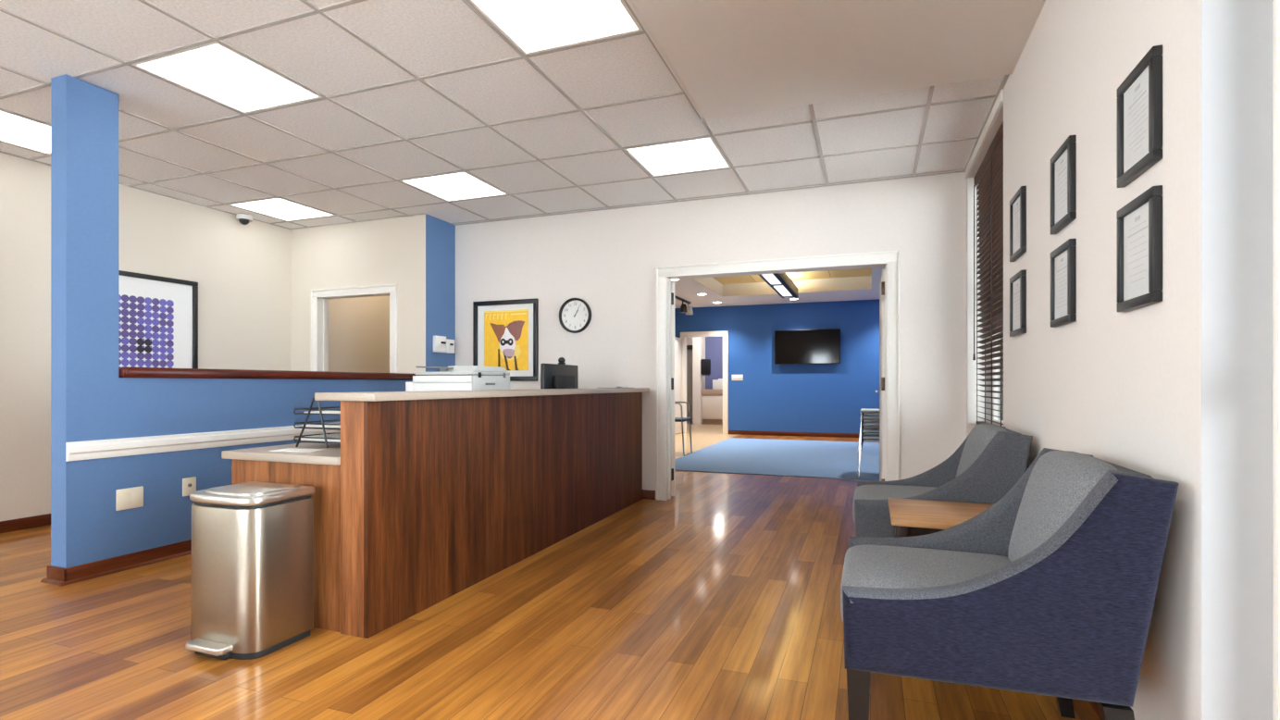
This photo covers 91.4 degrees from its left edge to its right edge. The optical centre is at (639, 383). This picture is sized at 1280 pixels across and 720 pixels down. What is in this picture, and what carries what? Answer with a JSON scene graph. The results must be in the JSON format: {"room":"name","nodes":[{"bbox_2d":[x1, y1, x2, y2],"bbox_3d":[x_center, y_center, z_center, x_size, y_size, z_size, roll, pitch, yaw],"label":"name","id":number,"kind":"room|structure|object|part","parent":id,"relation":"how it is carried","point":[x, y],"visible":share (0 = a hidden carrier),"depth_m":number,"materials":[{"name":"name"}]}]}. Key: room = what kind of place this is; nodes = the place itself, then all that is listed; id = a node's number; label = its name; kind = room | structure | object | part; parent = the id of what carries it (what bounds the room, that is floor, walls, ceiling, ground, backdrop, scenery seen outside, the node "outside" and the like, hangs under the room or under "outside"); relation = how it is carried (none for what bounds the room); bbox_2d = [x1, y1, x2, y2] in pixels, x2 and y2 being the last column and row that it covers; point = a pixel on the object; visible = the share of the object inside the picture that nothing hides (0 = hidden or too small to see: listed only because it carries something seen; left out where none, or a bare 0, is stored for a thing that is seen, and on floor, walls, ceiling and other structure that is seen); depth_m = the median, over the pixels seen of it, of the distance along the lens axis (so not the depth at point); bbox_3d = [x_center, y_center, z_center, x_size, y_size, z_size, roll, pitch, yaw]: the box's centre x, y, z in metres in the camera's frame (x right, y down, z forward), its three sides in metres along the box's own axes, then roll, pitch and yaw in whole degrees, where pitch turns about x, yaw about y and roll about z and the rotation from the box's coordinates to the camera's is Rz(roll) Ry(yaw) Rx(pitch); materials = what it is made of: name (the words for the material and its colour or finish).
{"room":"office reception area","nodes":[
{"label":"office reception area","id":0,"kind":"room"},
{"bbox_2d":[0,152,389,521],"bbox_3d":[-4.883,-0.380,3.882,0.150,2.900,13.100,0,0,20],"label":"wall","id":1,"kind":"structure","parent":0,"point":[242,272],"depth_m":5.45,"materials":[{"name":"beige paint"}]},
{"bbox_2d":[0,513,50,533],"bbox_3d":[-5.412,1.028,2.212,0.014,0.085,9.600,0,0,20],"label":"baseboard","id":2,"kind":"structure","parent":1,"relation":"attached to","point":[13,525],"depth_m":4.59,"materials":[{"name":"brown wood"}]},
{"bbox_2d":[118,270,198,368],"bbox_3d":[-4.275,-0.410,5.267,0.030,1.060,1.060,0,0,20],"label":"print","id":3,"kind":"object","parent":1,"relation":"attached to","point":[158,316],"visible":0.53,"depth_m":5.43},
{"bbox_2d":[50,74,412,568],"bbox_3d":[-2.626,-0.294,4.738,0.130,2.728,2.930,0,0,20],"label":"wall partition","id":4,"kind":"structure","parent":0,"point":[90,401],"depth_m":3.50,"materials":[{"name":"blue paint"}]},
{"bbox_2d":[40,539,191,586],"bbox_3d":[-2.628,1.028,4.732,0.158,0.085,2.944,0,0,20],"label":"baseboard","id":5,"kind":"structure","parent":4,"relation":"attached to","point":[56,573],"depth_m":3.55,"materials":[{"name":"brown wood"}]},
{"bbox_2d":[116,485,143,510],"bbox_3d":[-2.962,0.665,3.626,0.010,0.120,0.140,0,0,20],"label":"blank plate","id":6,"kind":"object","parent":4,"relation":"attached to","point":[129,498],"visible":1,"depth_m":3.62,"materials":[{"name":"beige plastic"}]},
{"bbox_2d":[182,476,196,496],"bbox_3d":[-2.844,0.648,3.940,0.014,0.113,0.082,0,0,20],"label":"outlet plate","id":7,"kind":"object","parent":4,"relation":"attached to","point":[189,484],"visible":0.87,"depth_m":3.93,"materials":[{"name":"grey plastic"}]},
{"bbox_2d":[65,424,340,461],"bbox_3d":[-2.551,0.364,4.710,0.030,0.102,2.930,0,0,20],"label":"trim","id":8,"kind":"structure","parent":4,"relation":"attached to","point":[75,451],"depth_m":3.85,"materials":[{"name":"white paint"}]},
{"bbox_2d":[118,366,425,380],"bbox_3d":[-2.594,-0.067,4.825,0.200,0.063,2.605,0,0,20],"label":"trim","id":9,"kind":"structure","parent":4,"relation":"attached to","point":[123,371],"depth_m":4.29,"materials":[{"name":"brown wood"}]},
{"bbox_2d":[290,213,434,375],"bbox_3d":[-2.905,-0.380,6.467,1.770,2.900,0.120,0,0,20],"label":"wall","id":10,"kind":"structure","parent":0,"point":[400,251],"depth_m":6.31,"materials":[{"name":"beige paint"}]},
{"bbox_2d":[310,284,397,372],"bbox_3d":[-2.923,0.039,6.460,1.124,2.062,0.155,0,0,20],"label":"trim","id":11,"kind":"structure","parent":10,"relation":"attached to","point":[318,298],"depth_m":6.56,"materials":[{"name":"white paint"}]},
{"bbox_2d":[434,217,455,372],"bbox_3d":[-2.027,-0.380,6.462,0.120,2.900,0.480,0,0,20],"label":"wall","id":12,"kind":"structure","parent":0,"point":[444,232],"depth_m":6.38,"materials":[{"name":"blue paint"}]},
{"bbox_2d":[433,335,454,353],"bbox_3d":[-1.985,-0.398,6.324,0.053,0.165,0.290,0,0,20],"label":"wall device","id":13,"kind":"object","parent":12,"relation":"attached to","point":[441,343],"visible":1,"depth_m":6.29,"materials":[{"name":"white plastic"}]},
{"bbox_2d":[0,0,1045,308],"bbox_3d":[-0.329,-1.805,6.758,7.700,0.350,21.950,0,0,20],"label":"ceiling","id":14,"kind":"structure","parent":0,"point":[426,37],"depth_m":3.60,"materials":[{"name":"tile"}]},
{"bbox_2d":[0,110,50,154],"bbox_3d":[-4.089,-1.708,4.112,0.631,0.099,0.631,0,0,20],"label":"ceiling light","id":15,"kind":"object","parent":14,"relation":"attached to","point":[15,130],"visible":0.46,"depth_m":4.13,"materials":[{"name":"white plastic"}]},
{"bbox_2d":[130,41,323,113],"bbox_3d":[-2.240,-1.708,3.429,0.631,0.099,0.631,0,0,20],"label":"ceiling light","id":16,"kind":"object","parent":14,"relation":"attached to","point":[215,71],"visible":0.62,"depth_m":3.40,"materials":[{"name":"white paint"}]},
{"bbox_2d":[236,213,252,224],"bbox_3d":[-3.889,-1.609,6.138,0.140,0.096,0.140,0,0,20],"label":"dome camera","id":17,"kind":"object","parent":14,"relation":"attached to","point":[244,218],"visible":1,"depth_m":6.09,"materials":[{"name":"white plastic"}]},
{"bbox_2d":[229,197,334,221],"bbox_3d":[-3.406,-1.708,5.960,0.631,0.099,0.631,0,0,20],"label":"ceiling light","id":18,"kind":"object","parent":14,"relation":"attached to","point":[278,207],"visible":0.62,"depth_m":5.95,"materials":[{"name":"white plastic"}]},
{"bbox_2d":[400,171,507,201],"bbox_3d":[-1.558,-1.708,5.278,0.631,0.099,0.631,0,0,20],"label":"ceiling light","id":19,"kind":"object","parent":14,"relation":"attached to","point":[456,186],"visible":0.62,"depth_m":5.25,"materials":[{"name":"white plastic"}]},
{"bbox_2d":[0,0,1009,229],"bbox_3d":[-2.267,-1.673,1.296,6.550,0.030,10.060,0,0,20],"label":"grid","id":20,"kind":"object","parent":14,"relation":"attached to","point":[316,10],"depth_m":4.05,"materials":[{"name":"metal"}]},
{"bbox_2d":[468,0,642,55],"bbox_3d":[-0.392,-1.708,2.746,0.631,0.099,0.631,0,0,20],"label":"ceiling light","id":21,"kind":"object","parent":14,"relation":"attached to","point":[532,26],"visible":0.81,"depth_m":2.86,"materials":[{"name":"white plastic"}]},
{"bbox_2d":[624,136,731,176],"bbox_3d":[0.291,-1.708,4.595,0.631,0.099,0.631,0,0,20],"label":"ceiling light","id":22,"kind":"object","parent":14,"relation":"attached to","point":[702,154],"visible":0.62,"depth_m":4.57,"materials":[{"name":"white plastic"}]},
{"bbox_2d":[674,295,693,315],"bbox_3d":[0.758,-1.526,11.953,0.150,0.265,1.550,0,0,20],"label":"track light","id":23,"kind":"object","parent":14,"relation":"attached to","point":[684,308],"visible":0.9,"depth_m":12.19,"materials":[{"name":"black plastic"}]},
{"bbox_2d":[0,422,1100,719],"bbox_3d":[0.716,1.120,9.010,7.300,0.100,17.000,0,0,20],"label":"floor","id":24,"kind":"structure","parent":0,"point":[718,599],"depth_m":2.58,"materials":[{"name":"brown wood"}]},
{"bbox_2d":[185,481,314,659],"bbox_3d":[-1.622,0.750,2.571,0.383,0.640,0.369,0,0,20],"label":"trash can","id":25,"kind":"object","parent":24,"relation":"on","point":[253,542],"visible":1,"depth_m":2.46,"materials":[{"name":"silver metal"}]},
{"bbox_3d":[-1.614,0.452,2.592,0.383,0.043,0.323,0,0,20],"label":"lid","id":26,"kind":"part","parent":25,"relation":"part of","materials":[{"name":"silver metal"}]},
{"bbox_2d":[221,387,649,638],"bbox_3d":[-0.932,0.554,4.336,0.917,1.032,3.420,0,0,20],"label":"reception desk","id":27,"kind":"object","parent":24,"relation":"on","point":[424,497],"visible":0.92,"depth_m":3.06,"materials":[{"name":"brown wood"}]},
{"bbox_3d":[-1.589,0.709,2.812,0.671,0.722,0.025,0,0,20],"label":"panel","id":28,"kind":"part","parent":27,"relation":"part of","materials":[{"name":"brown wood"}]},
{"bbox_2d":[268,447,326,452],"bbox_3d":[-1.603,0.311,2.932,0.225,0.002,0.123,0,0,12],"label":"loose paper","id":29,"kind":"object","parent":27,"relation":"on","point":[286,449],"visible":1,"depth_m":2.92,"materials":[{"name":"white paper"}]},
{"bbox_2d":[293,397,340,447],"bbox_3d":[-1.497,0.186,3.154,0.400,0.253,0.290,0,0,20],"label":"rack","id":30,"kind":"object","parent":27,"relation":"on","point":[319,408],"visible":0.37,"depth_m":3.05,"materials":[{"name":"black metal"}]},
{"bbox_2d":[293,407,340,415],"bbox_3d":[-1.497,0.137,3.154,0.400,0.029,0.275,0,0,20],"label":"tray","id":31,"kind":"object","parent":30,"relation":"on","point":[320,409],"depth_m":3.04,"materials":[{"name":"black metal"}]},
{"bbox_2d":[293,419,340,430],"bbox_3d":[-1.497,0.206,3.154,0.400,0.029,0.275,0,0,20],"label":"tray","id":32,"kind":"object","parent":30,"relation":"on","point":[322,421],"depth_m":3.05,"materials":[{"name":"black metal"}]},
{"bbox_2d":[293,432,340,444],"bbox_3d":[-1.497,0.274,3.154,0.400,0.029,0.275,0,0,20],"label":"tray","id":33,"kind":"object","parent":30,"relation":"on","point":[326,441],"depth_m":3.06,"materials":[{"name":"black metal"}]},
{"bbox_2d":[300,433,340,442],"bbox_3d":[-1.490,0.273,3.151,0.340,0.018,0.220,0,0,20],"label":"paper stack","id":34,"kind":"object","parent":30,"relation":"in","point":[336,435],"visible":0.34,"depth_m":3.09,"materials":[{"name":"white paper"}]},
{"bbox_2d":[302,422,340,427],"bbox_3d":[-1.486,0.208,3.150,0.330,0.010,0.220,0,0,20],"label":"paper stack","id":35,"kind":"object","parent":30,"relation":"in","point":[312,426],"visible":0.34,"depth_m":3.07,"materials":[{"name":"white paper"}]},
{"bbox_2d":[304,410,340,413],"bbox_3d":[-1.481,0.141,3.148,0.320,0.006,0.220,0,0,20],"label":"paper stack","id":36,"kind":"object","parent":30,"relation":"in","point":[316,412],"visible":0.37,"depth_m":3.07,"materials":[{"name":"white paper"}]},
{"bbox_3d":[-1.219,0.571,2.660,0.127,0.998,0.020,0,0,20],"label":"panel","id":37,"kind":"part","parent":27,"relation":"part of","materials":[{"name":"brown wood"}]},
{"bbox_2d":[405,365,509,391],"bbox_3d":[-1.350,0.091,4.671,0.581,0.443,0.493,0,0,20],"label":"printer","id":38,"kind":"object","parent":27,"relation":"on","point":[458,378],"visible":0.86,"depth_m":4.46,"materials":[{"name":"grey plastic"}]},
{"bbox_3d":[-1.315,-0.096,4.665,0.500,0.064,0.480,0,0,20],"label":"scanner lid","id":39,"kind":"part","parent":38,"relation":"part of","materials":[{"name":"grey plastic"}]},
{"bbox_3d":[-0.572,0.571,4.200,0.020,0.998,3.357,0,0,20],"label":"panel","id":40,"kind":"part","parent":27,"relation":"part of","materials":[{"name":"brown wood"}]},
{"bbox_2d":[540,363,577,388],"bbox_3d":[-0.656,0.075,5.194,0.230,0.475,0.610,0,0,20],"label":"computer monitor","id":41,"kind":"object","parent":27,"relation":"on","point":[553,376],"visible":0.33,"depth_m":5.08,"materials":[{"name":"black plastic"}]},
{"bbox_2d":[558,357,565,364],"bbox_3d":[-0.654,-0.193,5.215,0.054,0.061,0.081,0,0,20],"label":"webcam","id":42,"kind":"object","parent":41,"relation":"on","point":[561,360],"visible":1,"depth_m":5.19,"materials":[{"name":"black plastic"}]},
{"bbox_2d":[596,386,628,388],"bbox_3d":[-0.206,0.031,5.396,0.215,0.014,0.320,0,0,20],"label":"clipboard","id":43,"kind":"object","parent":27,"relation":"on","point":[616,387],"visible":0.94,"depth_m":5.27,"materials":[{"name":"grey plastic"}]},
{"bbox_2d":[674,401,692,455],"bbox_3d":[0.533,0.663,9.611,0.444,0.815,0.444,0,0,20],"label":"chair","id":44,"kind":"object","parent":24,"relation":"on","point":[681,419],"visible":0.4,"depth_m":9.42,"materials":[{"name":"silver metal"}]},
{"bbox_3d":[0.475,0.672,9.408,0.412,0.798,0.024,0,0,20],"label":"leg","id":45,"kind":"part","parent":44,"relation":"part of","materials":[{"name":"silver metal"}]},
{"bbox_3d":[0.528,0.547,9.612,0.430,0.045,0.440,0,0,20],"label":"seat","id":46,"kind":"part","parent":44,"relation":"part of","materials":[{"name":"grey plastic"}]},
{"bbox_2d":[701,389,722,424],"bbox_3d":[2.460,0.610,16.430,1.570,0.920,0.630,0,0,20],"label":"base cabinet","id":47,"kind":"object","parent":24,"relation":"on","point":[712,400],"visible":0.38,"depth_m":16.34,"materials":[{"name":"white wood"}]},
{"bbox_2d":[701,389,722,395],"bbox_3d":[2.460,0.220,16.430,1.570,0.140,0.630,0,0,20],"label":"countertop","id":48,"kind":"structure","parent":47,"relation":"on","point":[703,391],"depth_m":16.30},
{"bbox_2d":[712,378,722,389],"bbox_3d":[2.142,0.005,16.596,0.380,0.290,0.220,0,0,20],"label":"tissue box","id":49,"kind":"object","parent":48,"relation":"on","point":[717,384],"visible":0.72,"depth_m":16.51,"materials":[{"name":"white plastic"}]},
{"bbox_3d":[1.995,0.610,16.298,0.750,0.600,0.020,0,0,20],"label":"cabinet door","id":50,"kind":"part","parent":47,"relation":"part of","materials":[{"name":"white wood"}]},
{"bbox_2d":[674,437,879,481],"bbox_3d":[2.527,1.063,9.412,3.380,0.011,4.690,0,0,20],"label":"carpet","id":51,"kind":"object","parent":24,"relation":"on","point":[824,459],"visible":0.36,"depth_m":8.84,"materials":[{"name":"blue carpet"}]},
{"bbox_2d":[857,434,879,476],"bbox_3d":[2.825,0.654,7.218,0.582,0.806,0.522,0,0,20],"label":"chair","id":52,"kind":"object","parent":51,"relation":"on","point":[866,438],"visible":0.19,"depth_m":7.07,"materials":[{"name":"silver metal"}]},
{"bbox_2d":[857,428,879,470],"bbox_3d":[2.825,0.579,7.218,0.582,0.806,0.522,0,0,20],"label":"chair","id":53,"kind":"object","parent":52,"relation":"on","point":[866,431],"visible":0.22,"depth_m":7.07,"materials":[{"name":"silver metal"}]},
{"bbox_2d":[857,421,879,463],"bbox_3d":[2.825,0.504,7.218,0.582,0.806,0.522,0,0,20],"label":"chair","id":54,"kind":"object","parent":53,"relation":"on","point":[866,425],"visible":0.25,"depth_m":7.07,"materials":[{"name":"silver metal"}]},
{"bbox_2d":[857,414,879,457],"bbox_3d":[2.825,0.429,7.218,0.582,0.806,0.522,0,0,20],"label":"chair","id":55,"kind":"object","parent":54,"relation":"on","point":[866,417],"visible":0.32,"depth_m":7.07,"materials":[{"name":"silver metal"}]},
{"bbox_2d":[857,408,879,450],"bbox_3d":[2.825,0.354,7.218,0.582,0.806,0.522,0,0,20],"label":"chair","id":56,"kind":"object","parent":55,"relation":"on","point":[863,411],"visible":0.3,"depth_m":7.07,"materials":[{"name":"silver metal"}]},
{"bbox_3d":[2.788,0.325,7.232,0.440,0.058,0.440,0,0,20],"label":"seat","id":57,"kind":"part","parent":56,"relation":"part of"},
{"bbox_3d":[2.788,0.400,7.232,0.440,0.058,0.440,0,0,20],"label":"seat","id":58,"kind":"part","parent":55,"relation":"part of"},
{"bbox_3d":[2.788,0.475,7.232,0.440,0.058,0.440,0,0,20],"label":"seat","id":59,"kind":"part","parent":54,"relation":"part of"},
{"bbox_3d":[2.788,0.550,7.232,0.440,0.058,0.440,0,0,20],"label":"seat","id":60,"kind":"part","parent":53,"relation":"part of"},
{"bbox_3d":[2.788,0.625,7.232,0.440,0.058,0.440,0,0,20],"label":"seat","id":61,"kind":"part","parent":52,"relation":"part of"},
{"bbox_2d":[888,497,994,537],"bbox_3d":[1.322,0.794,2.518,0.585,0.552,0.470,0,0,20],"label":"side table","id":62,"kind":"object","parent":24,"relation":"on","point":[909,517],"visible":0.24,"depth_m":2.48,"materials":[{"name":"brown wood"}]},
{"bbox_3d":[1.157,0.807,2.795,0.045,0.525,0.045,0,0,20],"label":"leg","id":63,"kind":"part","parent":62,"relation":"part of","materials":[{"name":"brown wood"}]},
{"bbox_3d":[1.019,0.807,2.419,0.045,0.525,0.045,0,0,20],"label":"leg","id":64,"kind":"part","parent":62,"relation":"part of","materials":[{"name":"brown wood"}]},
{"bbox_2d":[852,422,1032,537],"bbox_3d":[1.468,0.635,3.135,0.748,0.870,0.660,0,0,20],"label":"armchair","id":65,"kind":"object","parent":24,"relation":"on","point":[991,459],"visible":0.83,"depth_m":2.88,"materials":[{"name":"grey fabric"}]},
{"bbox_2d":[852,484,935,522],"bbox_3d":[1.381,0.622,3.168,0.562,0.172,0.518,0,0,20],"label":"seat cushion","id":66,"kind":"object","parent":65,"relation":"on","point":[862,491],"depth_m":3.15,"materials":[{"name":"grey fabric"}]},
{"bbox_3d":[1.575,0.490,3.408,0.737,0.560,0.075,0,0,20],"label":"arm","id":67,"kind":"part","parent":65,"relation":"part of"},
{"bbox_2d":[955,423,1006,477],"bbox_3d":[1.662,0.395,3.064,0.189,0.390,0.518,0,0,20],"label":"cushion","id":68,"kind":"object","parent":65,"relation":"on","point":[980,436],"depth_m":3.00,"materials":[{"name":"grey fabric"}]},
{"bbox_2d":[840,447,1179,719],"bbox_3d":[0.994,0.635,1.850,0.748,0.870,0.660,0,0,20],"label":"armchair","id":69,"kind":"object","parent":24,"relation":"on","point":[1050,590],"visible":1,"depth_m":1.55,"materials":[{"name":"blue fabric"}]},
{"bbox_3d":[0.592,0.916,1.690,0.060,0.308,0.056,0,0,20],"label":"leg","id":70,"kind":"part","parent":69,"relation":"part of","materials":[{"name":"black wood"}]},
{"bbox_2d":[840,545,1011,621],"bbox_3d":[0.906,0.622,1.883,0.562,0.172,0.518,0,0,20],"label":"seat cushion","id":71,"kind":"object","parent":69,"relation":"on","point":[888,566],"depth_m":1.87,"materials":[{"name":"grey fabric"}]},
{"bbox_3d":[1.100,0.490,2.123,0.737,0.560,0.075,0,0,20],"label":"arm","id":72,"kind":"part","parent":69,"relation":"part of"},
{"bbox_2d":[1007,450,1117,561],"bbox_3d":[1.188,0.395,1.779,0.189,0.390,0.518,0,0,20],"label":"cushion","id":73,"kind":"object","parent":69,"relation":"on","point":[1059,481],"depth_m":1.72,"materials":[{"name":"grey fabric"}]},
{"bbox_3d":[1.350,0.916,2.028,0.099,0.308,0.056,0,0,20],"label":"leg","id":74,"kind":"part","parent":69,"relation":"part of","materials":[{"name":"black wood"}]},
{"bbox_3d":[1.149,0.916,1.484,0.099,0.308,0.056,0,0,20],"label":"leg","id":75,"kind":"part","parent":69,"relation":"part of","materials":[{"name":"black wood"}]},
{"bbox_2d":[686,336,705,424],"bbox_3d":[1.335,-0.300,16.921,0.880,2.740,0.970,0,0,20],"label":"wall","id":76,"kind":"structure","parent":0,"point":[698,343],"depth_m":16.37,"materials":[{"name":"white paint"}]},
{"bbox_2d":[686,345,692,422],"bbox_3d":[1.268,0.005,16.972,0.580,2.110,0.120,0,0,20],"label":"door","id":77,"kind":"structure","parent":76,"relation":"in","point":[689,347],"depth_m":16.96,"materials":[{"name":"grey paint"}]},
{"bbox_2d":[700,359,710,375],"bbox_3d":[1.729,-0.432,16.364,0.235,0.435,0.180,0,0,20],"label":"dispenser","id":78,"kind":"object","parent":76,"relation":"attached to","point":[705,364],"visible":1,"depth_m":16.28,"materials":[{"name":"black plastic"}]},
{"bbox_2d":[455,172,966,499],"bbox_3d":[0.448,-0.380,5.730,5.030,2.900,0.140,0,0,20],"label":"wall","id":79,"kind":"structure","parent":0,"point":[608,259],"depth_m":5.57,"materials":[{"name":"white paint"}]},
{"bbox_2d":[472,298,538,381],"bbox_3d":[-1.363,-0.438,6.308,0.747,0.815,0.030,0,0,20],"label":"picture","id":80,"kind":"object","parent":79,"relation":"attached to","point":[505,332],"visible":0.9,"depth_m":6.29,"materials":[{"name":"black paper"}]},
{"bbox_2d":[484,309,528,370],"bbox_3d":[-1.357,-0.440,6.305,0.515,0.610,0.008,0,0,20],"label":"print","id":81,"kind":"object","parent":80,"relation":"attached to","point":[505,330],"depth_m":6.30,"materials":[{"name":"yellow paper"}]},
{"bbox_2d":[559,298,591,333],"bbox_3d":[-0.629,-0.662,6.032,0.338,0.338,0.040,0,0,20],"label":"wall clock","id":82,"kind":"object","parent":79,"relation":"attached to","point":[575,314],"visible":1,"depth_m":6.04,"materials":[{"name":"grey plastic"}]},
{"bbox_2d":[642,489,655,499],"bbox_3d":[0.304,1.028,5.701,4.780,0.085,0.014,0,0,20],"label":"baseboard","id":83,"kind":"structure","parent":79,"relation":"attached to","point":[647,494],"depth_m":5.78,"materials":[{"name":"brown wood"}]},
{"bbox_2d":[671,281,674,496],"bbox_3d":[0.311,0.046,6.315,0.132,2.023,0.977,0,0,-4],"label":"door","id":84,"kind":"structure","parent":79,"relation":"in","point":[672,282],"depth_m":5.87,"materials":[{"name":"white paint"}]},
{"bbox_2d":[656,249,899,500],"bbox_3d":[1.147,-0.003,5.458,2.074,2.145,0.175,0,0,20],"label":"trim","id":85,"kind":"structure","parent":79,"relation":"attached to","point":[888,259],"depth_m":5.38,"materials":[{"name":"white paint"}]},
{"bbox_2d":[875,268,884,481],"bbox_3d":[2.198,0.046,5.643,0.129,2.023,0.980,0,0,20],"label":"door","id":86,"kind":"structure","parent":79,"relation":"in","point":[881,391],"depth_m":5.23,"materials":[{"name":"white paint"}]},
{"bbox_2d":[705,336,722,389],"bbox_3d":[2.311,-0.300,15.110,2.335,2.740,3.490,0,0,20],"label":"wall","id":87,"kind":"structure","parent":0,"point":[714,345],"depth_m":16.95,"materials":[{"name":"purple paint"}]},
{"bbox_2d":[674,298,879,434],"bbox_3d":[2.685,-0.430,13.043,6.400,3.000,0.130,0,0,20],"label":"wall","id":88,"kind":"structure","parent":0,"point":[824,398],"depth_m":12.79,"materials":[{"name":"blue paint"}]},
{"bbox_2d":[674,336,681,434],"bbox_3d":[0.757,0.034,13.179,0.099,2.048,0.850,0,0,20],"label":"door","id":89,"kind":"structure","parent":88,"relation":"in","point":[677,341],"depth_m":13.33,"materials":[{"name":"white paint"}]},
{"bbox_2d":[680,330,728,434],"bbox_3d":[1.395,-0.030,13.503,1.060,2.200,0.160,0,0,20],"label":"trim","id":90,"kind":"structure","parent":88,"relation":"attached to","point":[723,333],"depth_m":13.38,"materials":[{"name":"white paint"}]},
{"bbox_2d":[731,374,743,380],"bbox_3d":[2.056,-0.133,13.198,0.237,0.099,0.014,0,0,20],"label":"switch plate","id":91,"kind":"object","parent":88,"relation":"attached to","point":[733,377],"visible":1,"depth_m":13.19,"materials":[{"name":"white plastic"}]},
{"bbox_2d":[728,430,859,437],"bbox_3d":[2.613,1.028,12.992,6.000,0.085,0.014,0,0,20],"label":"baseboard","id":92,"kind":"structure","parent":88,"relation":"attached to","point":[739,432],"depth_m":12.78,"materials":[{"name":"brown wood"}]},
{"bbox_2d":[774,328,840,364],"bbox_3d":[3.392,-0.750,12.663,1.290,0.700,0.092,0,0,20],"label":"television","id":93,"kind":"object","parent":88,"relation":"attached to","point":[795,346],"visible":1,"depth_m":12.62,"materials":[{"name":"black glass"}]},
{"bbox_2d":[713,267,871,284],"bbox_3d":[2.003,-1.920,9.206,2.660,0.060,4.660,0,0,20],"label":"ceiling","id":94,"kind":"structure","parent":0,"point":[855,272],"depth_m":10.96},
{"bbox_2d":[758,273,798,298],"bbox_3d":[2.103,-1.716,9.590,0.280,0.348,3.450,0,0,20],"label":"linear light","id":95,"kind":"object","parent":94,"relation":"hanging from","point":[781,283],"visible":0.58,"depth_m":9.88,"materials":[{"name":"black plastic"}]},
{"bbox_2d":[761,273,781,284],"bbox_3d":[1.896,-1.552,9.081,0.155,0.016,1.250,0,0,20],"label":"diffuser","id":96,"kind":"object","parent":95,"relation":"attached to","point":[770,279],"depth_m":9.19,"materials":[{"name":"white plastic"}]},
{"bbox_2d":[773,285,792,296],"bbox_3d":[2.398,-1.552,10.441,0.155,0.016,1.150,0,0,20],"label":"diffuser","id":97,"kind":"object","parent":95,"relation":"attached to","point":[782,291],"depth_m":10.37,"materials":[{"name":"white plastic"}]},
{"bbox_2d":[966,0,1272,719],"bbox_3d":[0.923,-0.380,0.118,0.250,2.900,10.060,0,0,20],"label":"wall","id":98,"kind":"structure","parent":0,"point":[1178,389],"depth_m":1.50,"materials":[{"name":"white paint"}]},
{"bbox_2d":[965,89,1003,427],"bbox_3d":[2.362,-0.669,4.148,0.182,1.978,1.420,0,0,20],"label":"trim","id":99,"kind":"structure","parent":98,"relation":"attached to","point":[971,364],"depth_m":4.79,"materials":[{"name":"white paint"}]},
{"bbox_2d":[972,121,1003,426],"bbox_3d":[2.352,-0.638,4.142,0.081,1.887,1.360,0,0,20],"label":"window blind","id":100,"kind":"object","parent":98,"relation":"attached to","point":[988,177],"visible":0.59,"depth_m":4.23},
{"bbox_3d":[2.363,0.295,4.140,0.050,0.020,1.345,0,0,20],"label":"rail","id":101,"kind":"part","parent":100,"relation":"part of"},
{"bbox_2d":[992,325,1003,426],"bbox_3d":[2.473,-0.632,4.097,0.060,1.905,1.400,0,0,20],"label":"window","id":102,"kind":"structure","parent":98,"relation":"in","point":[998,389],"depth_m":4.71,"materials":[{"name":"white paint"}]},
{"bbox_3d":[2.474,-0.632,4.097,0.006,1.805,1.300,0,0,20],"label":"glass pane","id":103,"kind":"part","parent":102,"relation":"part of","materials":[{"name":"clear glass"}]},
{"bbox_2d":[1009,186,1026,261],"bbox_3d":[1.885,-0.791,3.115,0.022,0.318,0.267,0,0,20],"label":"framed certificate","id":104,"kind":"object","parent":98,"relation":"attached to","point":[1018,202],"visible":1,"depth_m":3.09,"materials":[{"name":"paper"}]},
{"bbox_2d":[1009,269,1026,336],"bbox_3d":[1.885,-0.396,3.115,0.022,0.304,0.267,0,0,20],"label":"framed certificate","id":105,"kind":"object","parent":98,"relation":"attached to","point":[1018,281],"visible":1,"depth_m":3.09,"materials":[{"name":"paper"}]},
{"bbox_2d":[1050,135,1076,235],"bbox_3d":[1.616,-0.752,2.388,0.022,0.305,0.260,0,0,20],"label":"framed certificate","id":106,"kind":"object","parent":98,"relation":"attached to","point":[1063,162],"visible":1,"depth_m":2.37,"materials":[{"name":"paper"}]},
{"bbox_2d":[1050,238,1076,327],"bbox_3d":[1.616,-0.378,2.388,0.022,0.301,0.260,0,0,20],"label":"framed certificate","id":107,"kind":"object","parent":98,"relation":"attached to","point":[1063,258],"visible":1,"depth_m":2.37,"materials":[{"name":"paper"}]},
{"bbox_2d":[1087,700,1100,719],"bbox_3d":[1.897,1.028,3.137,0.014,0.085,3.680,0,0,20],"label":"baseboard","id":108,"kind":"structure","parent":98,"relation":"attached to","point":[1093,704],"depth_m":2.03,"materials":[{"name":"brown wood"}]},
{"bbox_2d":[1116,44,1162,187],"bbox_3d":[1.367,-0.721,1.713,0.022,0.292,0.252,0,0,20],"label":"framed certificate","id":109,"kind":"object","parent":98,"relation":"attached to","point":[1139,96],"visible":1,"depth_m":1.69,"materials":[{"name":"paper"}]},
{"bbox_2d":[1116,185,1162,311],"bbox_3d":[1.367,-0.359,1.713,0.022,0.298,0.252,0,0,20],"label":"framed certificate","id":110,"kind":"object","parent":98,"relation":"attached to","point":[1139,222],"visible":1,"depth_m":1.69,"materials":[{"name":"paper"}]},
{"bbox_2d":[1272,0,1279,719],"bbox_3d":[1.180,-0.240,0.715,0.072,2.620,1.358,0,0,20],"label":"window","id":111,"kind":"structure","parent":98,"relation":"in","point":[1275,3],"depth_m":1.35,"materials":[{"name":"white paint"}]}
]}

